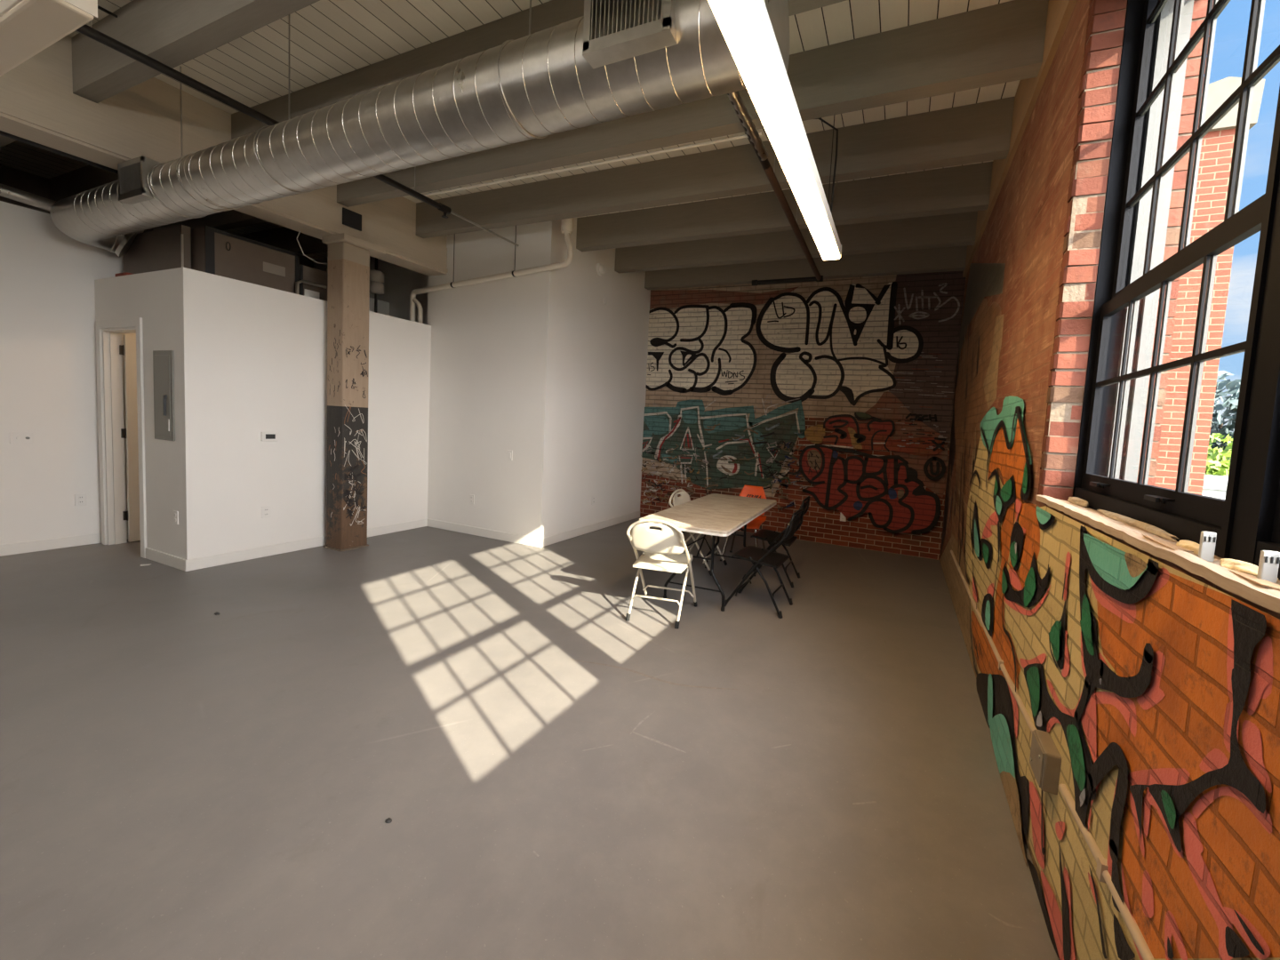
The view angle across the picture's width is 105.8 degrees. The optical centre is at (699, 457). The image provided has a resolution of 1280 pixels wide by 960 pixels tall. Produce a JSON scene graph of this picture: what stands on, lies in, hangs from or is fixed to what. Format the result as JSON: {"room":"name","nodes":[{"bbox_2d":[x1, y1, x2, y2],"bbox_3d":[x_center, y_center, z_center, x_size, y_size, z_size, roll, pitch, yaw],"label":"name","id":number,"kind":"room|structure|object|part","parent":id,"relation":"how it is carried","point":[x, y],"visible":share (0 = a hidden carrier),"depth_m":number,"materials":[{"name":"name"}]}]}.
{"room":"empty industrial loft","nodes":[
{"label":"empty industrial loft","id":0,"kind":"room"},
{"bbox_2d":[0,164,314,268],"bbox_3d":[-7.912,-1.182,4.570,0.150,3.840,10.800,5,4,23],"label":"wall","id":1,"kind":"structure","parent":0,"point":[23,180],"depth_m":5.28,"materials":[{"name":"black paint"}]},
{"bbox_2d":[0,200,389,544],"bbox_3d":[-6.244,-0.649,3.893,0.140,3.060,10.800,5,4,23],"label":"wall","id":2,"kind":"structure","parent":0,"point":[48,367],"depth_m":4.39,"materials":[{"name":"white paint"}]},
{"bbox_2d":[9,432,33,443],"bbox_3d":[-6.036,-0.172,4.282,0.018,0.100,0.125,5,4,23],"label":"control plate","id":3,"kind":"object","parent":2,"relation":"attached to","point":[15,437],"visible":1,"depth_m":4.28,"materials":[{"name":"white plastic"}]},
{"bbox_2d":[0,532,101,556],"bbox_3d":[-7.133,0.921,1.873,0.014,0.100,6.264,5,4,23],"label":"baseboard","id":4,"kind":"structure","parent":2,"relation":"attached to","point":[12,548],"depth_m":4.46,"materials":[{"name":"white wood"}]},
{"bbox_2d":[74,493,87,505],"bbox_3d":[-5.948,0.407,4.623,0.010,0.115,0.075,5,4,23],"label":"wall outlet","id":5,"kind":"object","parent":2,"relation":"attached to","point":[81,499],"visible":1,"depth_m":4.62,"materials":[{"name":"white plastic"}]},
{"bbox_2d":[94,267,431,559],"bbox_3d":[-4.655,-0.404,5.405,1.666,2.551,2.265,5,4,23],"label":"wall","id":6,"kind":"structure","parent":0,"point":[250,359],"depth_m":4.48,"materials":[{"name":"white paint"}]},
{"bbox_2d":[96,317,146,558],"bbox_3d":[-5.248,-0.208,4.860,0.885,2.165,0.823,5,4,23],"label":"door","id":7,"kind":"structure","parent":6,"relation":"in","point":[114,513],"depth_m":4.68,"materials":[{"name":"wood"}]},
{"bbox_2d":[115,272,133,276],"bbox_3d":[-5.360,-1.665,4.509,0.220,0.099,0.100,5,4,23],"label":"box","id":8,"kind":"object","parent":6,"relation":"on","point":[125,273],"visible":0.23,"depth_m":4.45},
{"bbox_2d":[123,224,191,273],"bbox_3d":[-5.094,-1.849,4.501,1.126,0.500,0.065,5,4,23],"label":"handler","id":9,"kind":"object","parent":6,"relation":"on","point":[167,248],"visible":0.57,"depth_m":4.41,"materials":[{"name":"grey metal"}]},
{"bbox_2d":[152,350,175,440],"bbox_3d":[-4.631,-0.533,4.142,0.330,0.770,0.034,5,4,23],"label":"electrical panel","id":10,"kind":"object","parent":6,"relation":"attached to","point":[163,360],"visible":1,"depth_m":4.12,"materials":[{"name":"grey metal"}]},
{"bbox_3d":[-4.626,-0.533,4.142,0.260,0.690,0.006,5,4,23],"label":"panel door","id":11,"kind":"part","parent":10,"relation":"part of","materials":[{"name":"grey metal"}]},
{"bbox_2d":[145,547,186,570],"bbox_3d":[-4.724,0.899,4.254,0.707,0.100,0.014,5,4,23],"label":"baseboard","id":12,"kind":"structure","parent":6,"relation":"attached to","point":[153,555],"depth_m":4.24,"materials":[{"name":"white wood"}]},
{"bbox_2d":[173,510,178,524],"bbox_3d":[-4.534,0.520,4.160,0.075,0.115,0.010,5,4,23],"label":"wall outlet","id":13,"kind":"object","parent":6,"relation":"attached to","point":[175,513],"visible":1,"depth_m":4.15,"materials":[{"name":"white plastic"}]},
{"bbox_2d":[190,225,299,293],"bbox_3d":[-4.601,-1.837,4.737,0.815,0.500,0.720,5,4,23],"label":"air handling unit","id":14,"kind":"object","parent":6,"relation":"on","point":[213,251],"visible":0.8,"depth_m":4.50,"materials":[{"name":"grey metal"}]},
{"bbox_2d":[261,505,271,518],"bbox_3d":[-4.154,0.524,4.608,0.010,0.115,0.075,5,4,23],"label":"wall outlet","id":15,"kind":"object","parent":6,"relation":"attached to","point":[266,510],"visible":1,"depth_m":4.61,"materials":[{"name":"white plastic"}]},
{"bbox_2d":[260,432,278,440],"bbox_3d":[-4.097,-0.198,4.580,0.024,0.090,0.130,5,4,23],"label":"thermostat","id":16,"kind":"object","parent":6,"relation":"attached to","point":[264,436],"visible":1,"depth_m":4.57,"materials":[{"name":"white plastic"}]},
{"bbox_2d":[184,518,427,571],"bbox_3d":[-3.954,0.882,5.159,0.014,0.100,2.278,5,4,23],"label":"baseboard","id":17,"kind":"structure","parent":6,"relation":"attached to","point":[205,562],"depth_m":4.70,"materials":[{"name":"white wood"}]},
{"bbox_2d":[295,279,326,294],"bbox_3d":[-4.030,-1.696,4.984,0.032,0.241,0.276,5,4,23],"label":"pipe","id":18,"kind":"object","parent":6,"relation":"on","point":[297,284],"visible":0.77,"depth_m":4.91,"materials":[{"name":"grey metal"}]},
{"bbox_2d":[299,264,327,301],"bbox_3d":[-4.325,-1.823,5.360,0.648,0.420,0.560,5,4,23],"label":"handler","id":19,"kind":"object","parent":6,"relation":"on","point":[309,274],"visible":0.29,"depth_m":5.09,"materials":[{"name":"grey metal"}]},
{"bbox_3d":[-4.134,-1.787,4.991,0.008,0.420,0.025,5,4,23],"label":"corner post","id":20,"kind":"part","parent":19,"relation":"part of","materials":[{"name":"black metal"}]},
{"bbox_2d":[369,257,384,312],"bbox_3d":[-3.984,-2.132,5.920,0.170,1.000,0.170,5,4,23],"label":"tank","id":21,"kind":"object","parent":6,"relation":"on","point":[377,277],"visible":0.85,"depth_m":5.88,"materials":[{"name":"black metal"}]},
{"bbox_3d":[-3.983,-2.152,5.918,0.170,0.280,0.170,5,4,23],"label":"tank","id":22,"kind":"part","parent":21,"relation":"part of","materials":[{"name":"white plastic"}]},
{"bbox_2d":[314,217,650,538],"bbox_3d":[-3.737,-1.136,7.449,5.340,3.840,2.270,5,4,23],"label":"wall","id":23,"kind":"structure","parent":0,"point":[535,366],"depth_m":5.84,"materials":[{"name":"white paint"}]},
{"bbox_2d":[469,494,474,503],"bbox_3d":[-2.790,0.514,5.886,0.075,0.115,0.010,5,4,23],"label":"wall outlet","id":24,"kind":"object","parent":23,"relation":"attached to","point":[471,496],"visible":1,"depth_m":5.88,"materials":[{"name":"white plastic"}]},
{"bbox_2d":[427,518,541,547],"bbox_3d":[-2.662,0.910,5.847,1.841,0.100,0.014,5,4,23],"label":"baseboard","id":25,"kind":"structure","parent":23,"relation":"attached to","point":[432,523],"depth_m":5.80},
{"bbox_2d":[507,449,512,460],"bbox_3d":[-2.222,-0.023,5.624,0.075,0.115,0.011,5,4,23],"label":"wall switch","id":26,"kind":"object","parent":23,"relation":"attached to","point":[509,452],"visible":1,"depth_m":5.62,"materials":[{"name":"white plastic"}]},
{"bbox_2d":[541,511,639,547],"bbox_3d":[-1.382,0.937,6.544,0.014,0.100,2.258,5,4,23],"label":"baseboard","id":27,"kind":"structure","parent":23,"relation":"attached to","point":[563,536],"depth_m":6.30,"materials":[{"name":"white wood"}]},
{"bbox_2d":[592,495,595,504],"bbox_3d":[-1.412,0.570,6.401,0.010,0.115,0.075,5,4,23],"label":"wall outlet","id":28,"kind":"object","parent":23,"relation":"attached to","point":[593,497],"visible":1,"depth_m":6.40,"materials":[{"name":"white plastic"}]},
{"bbox_2d":[596,263,605,275],"bbox_3d":[-1.246,-2.390,6.117,0.070,0.150,0.150,5,4,23],"label":"smoke detector","id":29,"kind":"object","parent":23,"relation":"attached to","point":[600,268],"visible":1,"depth_m":6.08,"materials":[{"name":"white plastic"}]},
{"bbox_2d":[0,0,1020,258],"bbox_3d":[-3.187,-2.765,2.574,10.130,0.120,11.300,5,4,23],"label":"ceiling","id":30,"kind":"structure","parent":0,"point":[329,39],"depth_m":3.17,"materials":[{"name":"beige wood"}]},
{"bbox_2d":[0,0,97,76],"bbox_3d":[-3.240,-2.145,2.064,2.468,1.052,0.128,5,4,23],"label":"beam","id":31,"kind":"structure","parent":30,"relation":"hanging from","point":[28,28],"depth_m":1.71,"materials":[{"name":"metal"}]},
{"bbox_2d":[97,5,117,17],"bbox_3d":[-3.647,-2.708,2.823,0.016,0.016,0.800,5,4,23],"label":"conduit","id":32,"kind":"object","parent":30,"relation":"attached to","point":[99,6],"visible":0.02,"depth_m":2.92,"materials":[{"name":"black metal"}]},
{"bbox_2d":[0,0,319,147],"bbox_3d":[-3.214,-2.550,2.871,9.565,0.349,0.110,5,4,23],"label":"joist","id":33,"kind":"object","parent":30,"relation":"attached to","point":[173,33],"visible":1,"depth_m":2.81,"materials":[{"name":"beige wood"}]},
{"bbox_2d":[0,35,447,276],"bbox_3d":[-4.877,-2.423,2.011,0.341,0.676,8.530,5,4,23],"label":"girder","id":34,"kind":"object","parent":30,"relation":"attached to","point":[38,103],"visible":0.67,"depth_m":3.59,"materials":[{"name":"beige wood"}]},
{"bbox_2d":[0,130,118,174],"bbox_3d":[-5.466,-2.126,1.441,0.058,0.058,5.600,5,4,23],"label":"pipe","id":35,"kind":"object","parent":34,"relation":"hanging from","point":[2,132],"visible":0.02,"depth_m":3.46,"materials":[{"name":"black metal"}]},
{"bbox_2d":[296,231,327,263],"bbox_3d":[-3.941,-2.115,4.969,0.133,0.228,0.551,4,4,5],"label":"loose wire","id":36,"kind":"object","parent":34,"relation":"hanging from","point":[300,231],"visible":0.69,"depth_m":4.83,"materials":[{"name":"white plastic"}]},
{"bbox_2d":[75,20,518,246],"bbox_3d":[-3.547,-2.416,1.817,0.066,0.515,7.800,5,4,23],"label":"pipe","id":37,"kind":"object","parent":30,"relation":"hanging from","point":[86,30],"visible":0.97,"depth_m":2.98,"materials":[{"name":"black metal"}]},
{"bbox_2d":[49,0,789,257],"bbox_3d":[-2.705,-2.170,3.040,6.609,1.072,0.595,5,4,26],"label":"spiral duct","id":38,"kind":"object","parent":30,"relation":"hanging from","point":[620,59],"visible":0.98,"depth_m":2.23,"materials":[{"name":"silver metal"}]},
{"bbox_2d":[0,183,55,211],"bbox_3d":[-6.153,-2.205,3.301,0.099,0.149,2.304,5,4,23],"label":"duct","id":39,"kind":"object","parent":38,"relation":"attached to","point":[5,191],"visible":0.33,"depth_m":4.12,"materials":[{"name":"silver metal"}]},
{"bbox_2d":[117,155,161,205],"bbox_3d":[-4.007,-1.971,3.454,0.370,0.261,0.124,5,4,23],"label":"air register","id":40,"kind":"object","parent":38,"relation":"attached to","point":[133,189],"depth_m":3.40,"materials":[{"name":"silver metal"}]},
{"bbox_2d":[581,0,677,68],"bbox_3d":[-0.246,-1.645,1.801,0.370,0.261,0.124,5,4,23],"label":"air register","id":41,"kind":"object","parent":38,"relation":"attached to","point":[618,34],"depth_m":1.77,"materials":[{"name":"silver metal"}]},
{"bbox_2d":[49,0,846,201],"bbox_3d":[-2.893,-2.583,3.636,9.565,0.349,0.110,5,4,23],"label":"joist","id":42,"kind":"object","parent":30,"relation":"attached to","point":[553,12],"visible":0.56,"depth_m":3.23,"materials":[{"name":"beige wood"}]},
{"bbox_2d":[409,217,573,323],"bbox_3d":[-2.487,-2.199,5.574,2.472,1.330,0.122,5,4,23],"label":"drain pipe","id":43,"kind":"object","parent":30,"relation":"hanging from","point":[566,224],"visible":0.87,"depth_m":5.45,"materials":[{"name":"white plastic"}]},
{"bbox_2d":[152,0,1048,230],"bbox_3d":[-2.580,-2.615,4.382,9.565,0.349,0.110,5,4,23],"label":"joist","id":44,"kind":"object","parent":30,"relation":"attached to","point":[1002,43],"visible":0.54,"depth_m":2.94,"materials":[{"name":"beige wood"}]},
{"bbox_2d":[424,131,762,196],"bbox_3d":[-1.090,-2.304,3.857,3.280,0.022,0.022,5,4,23],"label":"conduit","id":45,"kind":"object","parent":44,"relation":"attached to","point":[745,136],"visible":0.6,"depth_m":3.71,"materials":[{"name":"grey metal"}]},
{"bbox_2d":[236,96,1014,255],"bbox_3d":[-2.258,-2.648,5.152,9.565,0.349,0.110,5,4,23],"label":"joist","id":46,"kind":"object","parent":30,"relation":"attached to","point":[977,132],"visible":0.71,"depth_m":4.10,"materials":[{"name":"beige wood"}]},
{"bbox_2d":[708,0,841,260],"bbox_3d":[0.413,-1.899,2.208,0.265,1.146,2.448,5,4,23],"label":"lamp","id":47,"kind":"object","parent":30,"relation":"hanging from","point":[746,27],"visible":0.93,"depth_m":1.80,"materials":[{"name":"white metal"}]},
{"bbox_3d":[0.756,-1.830,3.089,0.232,0.706,0.013,4,4,17],"label":"power cord","id":48,"kind":"part","parent":47,"relation":"part of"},
{"bbox_2d":[727,90,823,286],"bbox_3d":[0.385,-2.316,4.131,0.904,0.575,3.695,5,4,23],"label":"pipe","id":49,"kind":"object","parent":30,"relation":"hanging from","point":[745,118],"visible":0.79,"depth_m":3.48,"materials":[{"name":"black metal"}]},
{"bbox_2d":[576,161,992,251],"bbox_3d":[0.519,-2.473,4.901,4.233,0.349,0.110,5,4,23],"label":"joist","id":50,"kind":"object","parent":30,"relation":"attached to","point":[963,188],"visible":1,"depth_m":4.72,"materials":[{"name":"beige wood"}]},
{"bbox_2d":[614,210,977,272],"bbox_3d":[0.838,-2.506,5.661,4.233,0.349,0.110,5,4,23],"label":"joist","id":51,"kind":"object","parent":30,"relation":"attached to","point":[953,229],"visible":0.64,"depth_m":5.51,"materials":[{"name":"beige wood"}]},
{"bbox_2d":[644,245,967,289],"bbox_3d":[1.153,-2.538,6.412,4.233,0.349,0.110,5,4,23],"label":"joist","id":52,"kind":"object","parent":30,"relation":"attached to","point":[945,259],"visible":0.57,"depth_m":6.19,"materials":[{"name":"beige wood"}]},
{"bbox_2d":[0,516,1060,959],"bbox_3d":[-3.412,1.179,2.839,10.130,0.122,11.300,5,4,23],"label":"floor","id":53,"kind":"structure","parent":0,"point":[557,775],"depth_m":2.08,"materials":[{"name":"concrete"}]},
{"bbox_2d":[321,232,385,551],"bbox_3d":[-3.624,-0.627,5.031,0.350,3.162,0.410,5,4,23],"label":"timber post","id":54,"kind":"object","parent":53,"relation":"on","point":[348,256],"visible":1,"depth_m":4.91,"materials":[{"name":"brown wood"}]},
{"bbox_3d":[-3.745,0.942,5.100,0.284,0.014,0.284,5,4,23],"label":"plate","id":55,"kind":"part","parent":54,"relation":"part of","materials":[{"name":"grey metal"}]},
{"bbox_2d":[384,817,391,823],"bbox_3d":[-1.131,1.320,1.748,0.024,0.008,0.020,5,4,23],"label":"crumb","id":56,"kind":"object","parent":53,"relation":"on","point":[388,820],"visible":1,"depth_m":1.75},
{"bbox_2d":[625,518,697,628],"bbox_3d":[-0.282,0.838,3.771,0.460,0.808,0.541,4,4,14],"label":"folding chair","id":57,"kind":"object","parent":53,"relation":"on","point":[663,548],"visible":1,"depth_m":3.59,"materials":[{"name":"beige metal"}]},
{"bbox_3d":[-0.497,0.996,3.755,0.020,0.447,0.302,4,4,14],"label":"leg","id":58,"kind":"part","parent":57,"relation":"part of","materials":[{"name":"beige metal"}]},
{"bbox_3d":[-0.319,0.595,3.544,0.415,0.245,0.037,4,21,14],"label":"backrest","id":59,"kind":"part","parent":57,"relation":"part of","materials":[{"name":"beige plastic"}]},
{"bbox_3d":[-0.274,0.811,3.796,0.404,0.052,0.400,4,4,14],"label":"seat","id":60,"kind":"part","parent":57,"relation":"part of","materials":[{"name":"beige plastic"}]},
{"bbox_3d":[-0.123,1.023,3.664,0.020,0.447,0.302,4,4,14],"label":"leg","id":61,"kind":"part","parent":57,"relation":"part of","materials":[{"name":"beige metal"}]},
{"bbox_2d":[668,488,727,575],"bbox_3d":[-0.011,0.764,5.101,0.541,0.808,0.460,5,4,23],"label":"folding chair","id":62,"kind":"object","parent":53,"relation":"on","point":[684,497],"visible":0.46,"depth_m":5.13,"materials":[{"name":"beige plastic"}]},
{"bbox_3d":[-0.196,0.493,5.166,0.037,0.245,0.415,-14,-3,23],"label":"backrest","id":63,"kind":"part","parent":62,"relation":"part of","materials":[{"name":"beige plastic"}]},
{"bbox_2d":[638,493,776,611],"bbox_3d":[0.149,0.841,4.477,0.740,0.742,1.800,5,4,21],"label":"folding table","id":64,"kind":"object","parent":53,"relation":"on","point":[715,515],"visible":0.77,"depth_m":4.09,"materials":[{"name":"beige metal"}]},
{"bbox_3d":[-0.220,0.868,4.069,0.149,0.678,0.032,4,4,11],"label":"leg","id":65,"kind":"part","parent":64,"relation":"part of","materials":[{"name":"black metal"}]},
{"bbox_3d":[0.144,0.824,5.029,0.148,0.678,0.033,6,4,30],"label":"leg","id":66,"kind":"part","parent":64,"relation":"part of","materials":[{"name":"black metal"}]},
{"bbox_3d":[0.153,0.898,3.929,0.148,0.678,0.033,6,4,30],"label":"leg","id":67,"kind":"part","parent":64,"relation":"part of","materials":[{"name":"black metal"}]},
{"bbox_3d":[0.516,0.855,4.889,0.149,0.678,0.032,4,4,11],"label":"leg","id":68,"kind":"part","parent":64,"relation":"part of","materials":[{"name":"black metal"}]},
{"bbox_2d":[720,485,766,567],"bbox_3d":[0.542,0.755,5.517,0.450,0.818,0.537,5,4,19],"label":"folding chair","id":69,"kind":"object","parent":53,"relation":"on","point":[748,491],"visible":0.42,"depth_m":5.67,"materials":[{"name":"orange plastic"}]},
{"bbox_3d":[0.305,0.939,5.385,0.141,0.424,0.025,1,4,-30],"label":"leg","id":70,"kind":"part","parent":69,"relation":"part of","materials":[{"name":"silver metal"}]},
{"bbox_3d":[0.411,0.924,5.699,0.025,0.424,0.141,2,4,-23],"label":"leg","id":71,"kind":"part","parent":69,"relation":"part of","materials":[{"name":"silver metal"}]},
{"bbox_3d":[0.626,0.505,5.707,0.333,0.335,0.036,5,-7,19],"label":"backrest","id":72,"kind":"part","parent":69,"relation":"part of","materials":[{"name":"orange plastic"}]},
{"bbox_3d":[0.530,0.723,5.474,0.380,0.093,0.400,5,4,19],"label":"seat","id":73,"kind":"part","parent":69,"relation":"part of","materials":[{"name":"orange plastic"}]},
{"bbox_3d":[0.731,0.950,5.592,0.141,0.424,0.025,1,4,-30],"label":"leg","id":74,"kind":"part","parent":69,"relation":"part of","materials":[{"name":"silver metal"}]},
{"bbox_2d":[724,508,804,618],"bbox_3d":[0.543,0.840,4.062,0.557,0.859,0.410,5,4,25],"label":"folding chair","id":75,"kind":"object","parent":53,"relation":"on","point":[756,556],"visible":0.98,"depth_m":3.97,"materials":[{"name":"black metal"}]},
{"bbox_3d":[0.515,0.837,4.075,0.400,0.052,0.404,5,4,24],"label":"seat","id":76,"kind":"part","parent":75,"relation":"part of","materials":[{"name":"black plastic"}]},
{"bbox_3d":[0.770,0.566,3.946,0.034,0.200,0.400,24,12,22],"label":"backrest","id":77,"kind":"part","parent":75,"relation":"part of","materials":[{"name":"black plastic"}]},
{"bbox_2d":[742,496,810,587],"bbox_3d":[0.771,0.802,4.812,0.557,0.859,0.410,5,4,22],"label":"folding chair","id":78,"kind":"object","parent":53,"relation":"on","point":[772,537],"visible":0.71,"depth_m":4.73,"materials":[{"name":"black plastic"}]},
{"bbox_3d":[0.742,0.800,4.824,0.400,0.052,0.404,5,4,22],"label":"seat","id":79,"kind":"part","parent":78,"relation":"part of","materials":[{"name":"black plastic"}]},
{"bbox_3d":[1.003,0.528,4.707,0.034,0.200,0.400,23,11,19],"label":"backrest","id":80,"kind":"part","parent":78,"relation":"part of","materials":[{"name":"black plastic"}]},
{"bbox_2d":[640,270,965,559],"bbox_3d":[1.067,-0.818,6.803,5.230,3.840,0.372,5,4,23],"label":"wall","id":81,"kind":"structure","parent":0,"point":[838,393],"depth_m":6.45,"materials":[{"name":"brick"}]},
{"bbox_2d":[840,512,846,521],"bbox_3d":[1.903,0.794,6.387,0.075,0.115,0.010,5,4,23],"label":"wall outlet","id":82,"kind":"object","parent":81,"relation":"attached to","point":[843,517],"visible":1,"depth_m":6.39,"materials":[{"name":"white plastic"}]},
{"bbox_2d":[939,0,1279,959],"bbox_3d":[1.219,-0.415,0.936,0.405,3.840,11.100,5,4,23],"label":"wall","id":83,"kind":"structure","parent":0,"point":[1155,684],"depth_m":1.60,"materials":[{"name":"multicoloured brick"}]},
{"bbox_2d":[962,0,1077,277],"bbox_3d":[1.084,-2.137,0.755,0.030,0.400,10.800,5,4,23],"label":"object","id":84,"kind":"structure","parent":83,"relation":"attached to","point":[1060,12],"depth_m":2.92,"materials":[{"name":"brown brick"}]},
{"bbox_2d":[1029,729,1061,794],"bbox_3d":[1.147,1.007,1.597,0.058,0.128,0.144,5,4,23],"label":"junction box","id":85,"kind":"object","parent":83,"relation":"attached to","point":[1044,758],"visible":0.99,"depth_m":1.55,"materials":[{"name":"metal"}]},
{"bbox_2d":[950,550,1155,959],"bbox_3d":[1.501,0.979,2.397,0.027,0.125,5.100,5,4,23],"label":"conduit","id":86,"kind":"object","parent":83,"relation":"attached to","point":[1102,873],"visible":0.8,"depth_m":1.25,"materials":[{"name":"metal"}]},
{"bbox_2d":[1036,494,1279,613],"bbox_3d":[1.073,0.218,1.016,0.148,0.036,2.145,5,4,23],"label":"window sill","id":87,"kind":"structure","parent":83,"relation":"attached to","point":[1267,597],"depth_m":1.02,"materials":[{"name":"beige wood"}]},
{"bbox_2d":[1067,496,1088,507],"bbox_3d":[1.467,0.171,1.865,0.030,0.029,0.214,5,4,23],"label":"lump","id":88,"kind":"object","parent":87,"relation":"on","point":[1076,500],"visible":0.98,"depth_m":1.83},
{"bbox_2d":[1096,509,1179,542],"bbox_3d":[1.286,0.193,1.427,0.033,0.022,0.528,5,4,23],"label":"lump","id":89,"kind":"object","parent":87,"relation":"on","point":[1151,529],"visible":0.97,"depth_m":1.36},
{"bbox_2d":[1142,534,1193,552],"bbox_3d":[1.083,0.199,1.127,0.045,0.013,0.241,5,4,25],"label":"scrap","id":90,"kind":"object","parent":87,"relation":"on","point":[1171,546],"visible":0.94,"depth_m":1.08,"materials":[{"name":"beige wood"}]},
{"bbox_2d":[1176,539,1199,554],"bbox_3d":[1.097,0.203,1.073,0.036,0.029,0.115,5,4,23],"label":"chunk","id":91,"kind":"object","parent":87,"relation":"on","point":[1189,545],"visible":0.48,"depth_m":1.07,"materials":[{"name":"beige wood"}]},
{"bbox_2d":[1198,531,1216,561],"bbox_3d":[1.050,0.185,0.994,0.024,0.062,0.010,4,4,11],"label":"block","id":92,"kind":"object","parent":87,"relation":"on","point":[1206,550],"visible":0.82,"depth_m":0.99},
{"bbox_2d":[1219,558,1278,580],"bbox_3d":[1.021,0.210,0.904,0.044,0.029,0.139,5,4,23],"label":"chunk","id":93,"kind":"object","parent":87,"relation":"on","point":[1237,565],"visible":0.45,"depth_m":0.89,"materials":[{"name":"beige wood"}]},
{"bbox_2d":[1225,568,1279,591],"bbox_3d":[0.951,0.210,0.820,0.044,0.009,0.170,5,4,23],"label":"scrap","id":94,"kind":"object","parent":87,"relation":"on","point":[1262,582],"visible":1,"depth_m":0.81,"materials":[{"name":"beige wood"}]},
{"bbox_2d":[1256,550,1279,583],"bbox_3d":[0.980,0.192,0.828,0.024,0.062,0.010,4,4,11],"label":"block","id":95,"kind":"object","parent":87,"relation":"on","point":[1268,564],"visible":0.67,"depth_m":0.82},
{"bbox_2d":[1072,0,1279,558],"bbox_3d":[1.485,-0.865,1.414,0.204,2.172,1.024,5,4,23],"label":"window","id":96,"kind":"structure","parent":83,"relation":"in","point":[1156,46],"depth_m":1.64,"materials":[{"name":"black paint"}]},
{"bbox_3d":[1.530,-0.775,1.399,0.095,1.865,0.980,5,4,23],"label":"frame","id":97,"kind":"part","parent":96,"relation":"part of","materials":[{"name":"black metal"}]},
{"bbox_3d":[1.397,-0.219,1.479,0.025,0.728,0.984,5,4,23],"label":"sash","id":98,"kind":"part","parent":96,"relation":"part of","materials":[{"name":"black paint"}]},
{"bbox_3d":[1.483,-1.251,1.398,0.025,1.362,0.984,5,4,23],"label":"sash","id":99,"kind":"part","parent":96,"relation":"part of","materials":[{"name":"black paint"}]},
{"bbox_2d":[1228,175,1279,561],"bbox_3d":[1.282,-0.843,0.907,0.185,2.172,0.067,5,4,23],"label":"window frame","id":100,"kind":"structure","parent":83,"relation":"attached to","point":[1270,308],"depth_m":1.00,"materials":[{"name":"black paint"}]},
{"bbox_2d":[1245,309,1279,579],"bbox_3d":[1.060,-0.822,0.400,0.204,2.172,1.038,5,4,23],"label":"window","id":101,"kind":"structure","parent":83,"relation":"in","point":[1264,534],"depth_m":0.95,"materials":[{"name":"black paint"}]},
{"bbox_3d":[0.971,-0.175,0.465,0.025,0.728,0.998,5,4,23],"label":"sash","id":102,"kind":"part","parent":101,"relation":"part of","materials":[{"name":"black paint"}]},
{"label":"outside","id":103,"kind":"structure","parent":0,"visible":0},
{"bbox_3d":[80.072,10.518,10.282,138.800,0.200,200.000,5,4,23],"label":"ground","id":104,"kind":"structure","parent":103,"visible":0},
{"bbox_2d":[1153,76,1265,495],"bbox_3d":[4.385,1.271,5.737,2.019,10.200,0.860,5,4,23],"label":"building","id":105,"kind":"structure","parent":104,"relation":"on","point":[1218,144],"depth_m":4.89,"materials":[{"name":"brick"}]},
{"bbox_2d":[1202,474,1228,499],"bbox_3d":[22.268,3.581,22.288,7.700,5.420,8.200,5,4,23],"label":"roofed building","id":106,"kind":"structure","parent":104,"relation":"on","point":[1215,486],"depth_m":18.78,"materials":[{"name":"white"}]},
{"bbox_2d":[1205,433,1232,476],"bbox_3d":[32.185,2.433,29.906,4.700,7.833,6.098,7,5,43],"label":"leafy tree","id":107,"kind":"object","parent":104,"relation":"on","point":[1215,466],"visible":0.23,"depth_m":28.76,"materials":[{"name":"green plant"}]},
{"bbox_2d":[1208,370,1240,458],"bbox_3d":[42.316,-0.673,39.316,8.457,13.918,10.304,2,4,-22],"label":"leafy tree","id":108,"kind":"object","parent":104,"relation":"on","point":[1230,402],"visible":0.16,"depth_m":37.89,"materials":[{"name":"green plant"}]}
]}

